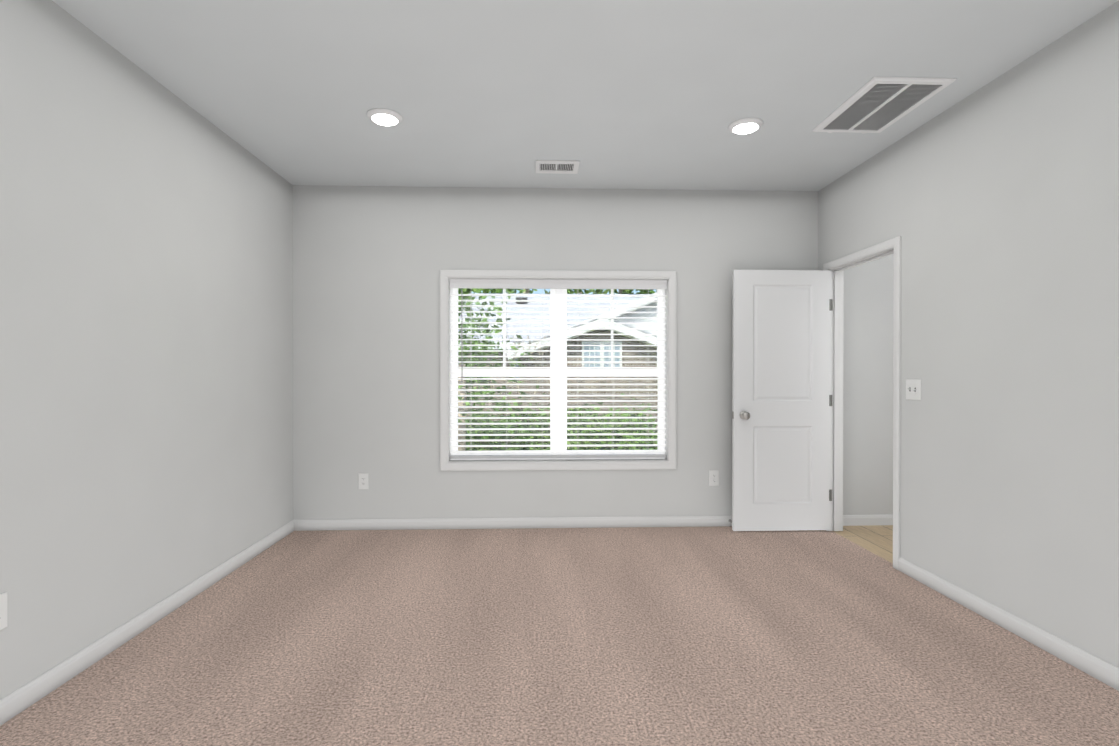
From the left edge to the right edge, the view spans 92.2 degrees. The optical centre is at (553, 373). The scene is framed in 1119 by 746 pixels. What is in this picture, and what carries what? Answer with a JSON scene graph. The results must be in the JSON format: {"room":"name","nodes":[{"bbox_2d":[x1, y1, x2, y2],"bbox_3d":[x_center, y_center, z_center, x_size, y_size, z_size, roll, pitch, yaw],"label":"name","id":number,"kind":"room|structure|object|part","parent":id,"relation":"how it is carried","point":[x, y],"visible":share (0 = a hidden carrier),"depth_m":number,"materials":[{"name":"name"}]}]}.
{"room":"empty bedroom","nodes":[
{"label":"empty bedroom","id":0,"kind":"room"},
{"bbox_2d":[0,0,292,699],"bbox_3d":[-2.037,-0.112,1.657,0.120,2.740,5.238,0,0,-2],"label":"wall","id":1,"kind":"structure","parent":0,"point":[146,341],"depth_m":2.50,"materials":[{"name":"grey paint"}]},
{"bbox_2d":[0,592,6,629],"bbox_3d":[-1.982,0.857,1.918,0.008,0.128,0.080,0,0,-2],"label":"outlet","id":2,"kind":"object","parent":1,"relation":"attached to","point":[3,610],"visible":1,"depth_m":1.94,"materials":[{"name":"white plastic"}]},
{"bbox_2d":[0,520,295,725],"bbox_3d":[-1.970,1.216,1.666,0.013,0.085,5.238,0,0,-2],"label":"baseboard","id":3,"kind":"structure","parent":1,"relation":"attached to","point":[22,698],"depth_m":2.48,"materials":[{"name":"white paint"}]},
{"bbox_2d":[0,526,1118,745],"bbox_3d":[0.099,1.288,1.677,4.390,0.060,5.358,0,0,-2],"label":"floor","id":4,"kind":"structure","parent":0,"point":[678,636],"depth_m":2.38,"materials":[{"name":"beige carpet"}]},
{"bbox_2d":[52,0,1118,190],"bbox_3d":[0.820,-1.522,1.774,5.840,0.080,5.528,0,0,-2],"label":"ceiling","id":5,"kind":"structure","parent":0,"point":[636,94],"depth_m":2.69,"materials":[{"name":"paint"}]},
{"bbox_2d":[367,108,402,125],"bbox_3d":[-0.976,-1.475,3.118,0.198,0.028,0.198,0,0,-2],"label":"recessed light","id":6,"kind":"object","parent":5,"relation":"in","point":[384,117],"visible":1,"depth_m":3.08,"materials":[{"name":"white plastic"}]},
{"bbox_2d":[536,160,579,173],"bbox_3d":[0.026,-1.487,3.880,0.310,0.010,0.232,0,0,-2],"label":"ceiling vent","id":7,"kind":"object","parent":5,"relation":"in","point":[559,166],"visible":1,"depth_m":3.88,"materials":[{"name":"white metal"}]},
{"bbox_2d":[728,118,762,133],"bbox_3d":[1.152,-1.475,3.230,0.198,0.028,0.198,0,0,-2],"label":"recessed light","id":8,"kind":"object","parent":5,"relation":"in","point":[745,126],"visible":0.98,"depth_m":3.19,"materials":[{"name":"white plastic"}]},
{"bbox_2d":[812,77,956,133],"bbox_3d":[1.808,-1.480,3.005,0.425,0.016,0.604,0,0,-2],"label":"ceiling vent","id":9,"kind":"object","parent":5,"relation":"in","point":[876,104],"visible":1,"depth_m":2.95,"materials":[{"name":"white metal"}]},
{"bbox_2d":[293,185,893,519],"bbox_3d":[0.728,-0.125,4.458,5.840,2.740,0.170,0,0,-2],"label":"wall","id":10,"kind":"structure","parent":0,"point":[370,263],"depth_m":4.34,"materials":[{"name":"grey paint"}]},
{"bbox_2d":[358,473,368,488],"bbox_3d":[-1.516,0.859,4.297,0.080,0.128,0.008,0,0,-2],"label":"outlet","id":11,"kind":"object","parent":10,"relation":"attached to","point":[363,480],"visible":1,"depth_m":4.29,"materials":[{"name":"white plastic"}]},
{"bbox_2d":[296,516,731,530],"bbox_3d":[0.067,1.203,4.348,4.210,0.085,0.018,0,0,-2],"label":"baseboard","id":12,"kind":"structure","parent":10,"relation":"attached to","point":[629,521],"depth_m":4.33,"materials":[{"name":"white paint"}]},
{"bbox_2d":[440,270,676,470],"bbox_3d":[0.043,-0.027,4.410,1.909,1.608,0.154,0,0,-2],"label":"window","id":13,"kind":"structure","parent":10,"relation":"in","point":[670,276],"depth_m":4.35,"materials":[{"name":"white paint"}]},
{"bbox_2d":[450,288,664,459],"bbox_3d":[0.041,-0.028,4.474,1.797,1.496,0.072,0,0,-2],"label":"window unit","id":14,"kind":"structure","parent":13,"relation":"in","point":[561,331],"depth_m":4.45,"materials":[{"name":"white plastic"}]},
{"bbox_2d":[448,278,667,462],"bbox_3d":[0.043,-0.027,4.394,1.799,1.498,0.088,0,0,-2],"label":"liner","id":15,"kind":"object","parent":13,"relation":"in","point":[573,460],"visible":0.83,"depth_m":4.38,"materials":[{"name":"white paint"}]},
{"bbox_2d":[449,279,666,458],"bbox_3d":[0.044,-0.035,4.391,1.761,1.451,0.075,0,0,-2],"label":"window blind","id":16,"kind":"object","parent":13,"relation":"attached to","point":[545,284],"visible":0.96,"depth_m":4.38,"materials":[{"name":"white plastic"}]},
{"bbox_3d":[0.043,0.676,4.403,1.757,0.022,0.051,0,0,-2],"label":"rail","id":17,"kind":"part","parent":16,"relation":"part of","materials":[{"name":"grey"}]},
{"bbox_2d":[709,470,718,485],"bbox_3d":[1.312,0.852,4.394,0.080,0.128,0.008,0,0,-2],"label":"outlet","id":18,"kind":"object","parent":10,"relation":"attached to","point":[713,477],"visible":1,"depth_m":4.39,"materials":[{"name":"white plastic"}]},
{"bbox_2d":[843,515,892,525],"bbox_3d":[2.895,1.206,4.440,1.230,0.085,0.028,0,0,-2],"label":"baseboard","id":19,"kind":"structure","parent":10,"relation":"attached to","point":[856,520],"depth_m":4.40,"materials":[{"name":"white paint"}]},
{"bbox_2d":[833,525,892,563],"bbox_3d":[2.902,1.282,3.360,1.330,0.056,2.188,0,0,-2],"label":"floor","id":20,"kind":"structure","parent":0,"point":[877,540],"depth_m":4.11,"materials":[{"name":"brown wood"}]},
{"bbox_2d":[818,1,1118,667],"bbox_3d":[2.315,-0.113,1.807,0.110,2.740,5.238,0,0,-2],"label":"wall","id":21,"kind":"structure","parent":0,"point":[994,204],"depth_m":2.60,"materials":[{"name":"grey paint"}]},
{"bbox_2d":[732,270,832,530],"bbox_3d":[1.793,0.210,4.225,0.779,2.036,0.173,0,0,-2],"label":"door","id":22,"kind":"structure","parent":21,"relation":"in","point":[781,393],"depth_m":4.21,"materials":[{"name":"white paint"}]},
{"bbox_3d":[1.459,0.324,4.214,0.112,0.066,0.173,0,0,-2],"label":"knob","id":23,"kind":"part","parent":22,"relation":"part of","materials":[{"name":"grey metal"}]},
{"bbox_3d":[2.172,0.207,4.216,0.022,1.580,0.011,0,0,-2],"label":"door hinge","id":24,"kind":"part","parent":22,"relation":"part of","materials":[{"name":"silver metal"}]},
{"bbox_2d":[823,236,900,569],"bbox_3d":[2.244,0.189,3.872,0.144,2.126,0.901,0,0,-2],"label":"door frame","id":25,"kind":"structure","parent":21,"relation":"attached to","point":[895,243],"depth_m":4.04,"materials":[{"name":"white paint"}]},
{"bbox_3d":[2.308,0.189,3.874,0.017,2.126,0.901,0,0,-2],"label":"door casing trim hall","id":26,"kind":"part","parent":25,"relation":"part of","materials":[{"name":"white wood"}]},
{"bbox_2d":[906,379,920,399],"bbox_3d":[2.198,0.098,3.304,0.021,0.127,0.128,0,0,-2],"label":"switch plate","id":27,"kind":"object","parent":21,"relation":"attached to","point":[913,389],"visible":1,"depth_m":3.30,"materials":[{"name":"white plastic"}]},
{"bbox_2d":[898,557,1118,690],"bbox_3d":[2.270,1.217,1.325,0.013,0.085,4.203,0,0,-2],"label":"baseboard","id":28,"kind":"structure","parent":21,"relation":"attached to","point":[1105,672],"depth_m":2.56,"materials":[{"name":"white paint"}]},
{"label":"outside","id":29,"kind":"structure","parent":0,"visible":0},
{"bbox_3d":[-1.484,4.139,47.599,120.000,0.200,84.512,0,0,-2],"label":"ground","id":30,"kind":"structure","parent":29,"visible":0},
{"bbox_2d":[458,288,657,450],"bbox_3d":[-0.237,-3.538,24.599,40.291,15.374,33.885,0,0,-2],"label":"trees","id":31,"kind":"object","parent":30,"relation":"on","point":[580,291],"depth_m":10.84,"materials":[{"name":"green plant"}]},
{"bbox_2d":[464,330,657,450],"bbox_3d":[2.670,1.260,20.968,11.526,5.813,10.000,0,0,-2],"label":"neighboring house","id":32,"kind":"structure","parent":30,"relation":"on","point":[641,359],"depth_m":15.93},
{"bbox_2d":[458,292,656,349],"bbox_3d":[2.680,-1.980,21.387,12.276,2.634,11.567,0,0,-2],"label":"shingles","id":33,"kind":"object","parent":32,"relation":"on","point":[545,320],"depth_m":19.96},
{"bbox_3d":[-1.245,-2.852,21.114,0.440,0.220,0.400,0,0,-2],"label":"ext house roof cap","id":34,"kind":"part","parent":33,"relation":"part of","materials":[{"name":"white"}]},
{"bbox_2d":[458,319,656,360],"bbox_3d":[2.846,-1.007,16.563,12.276,1.278,1.995,0,0,-2],"label":"fascia","id":35,"kind":"object","parent":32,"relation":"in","point":[598,326],"depth_m":15.53,"materials":[{"name":"white"}]},
{"bbox_2d":[513,341,621,381],"bbox_3d":[0.347,-0.327,16.849,3.287,1.256,2.040,0,0,-2],"label":"glazing","id":36,"kind":"object","parent":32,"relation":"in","point":[607,359],"depth_m":15.88,"materials":[{"name":"white"}]},
{"bbox_2d":[568,293,656,333],"bbox_3d":[4.413,0.581,17.713,10.689,7.200,1.820,0,0,-2],"label":"house siding","id":37,"kind":"object","parent":30,"relation":"on","point":[638,315],"depth_m":17.04,"materials":[{"name":"white"}]}
]}

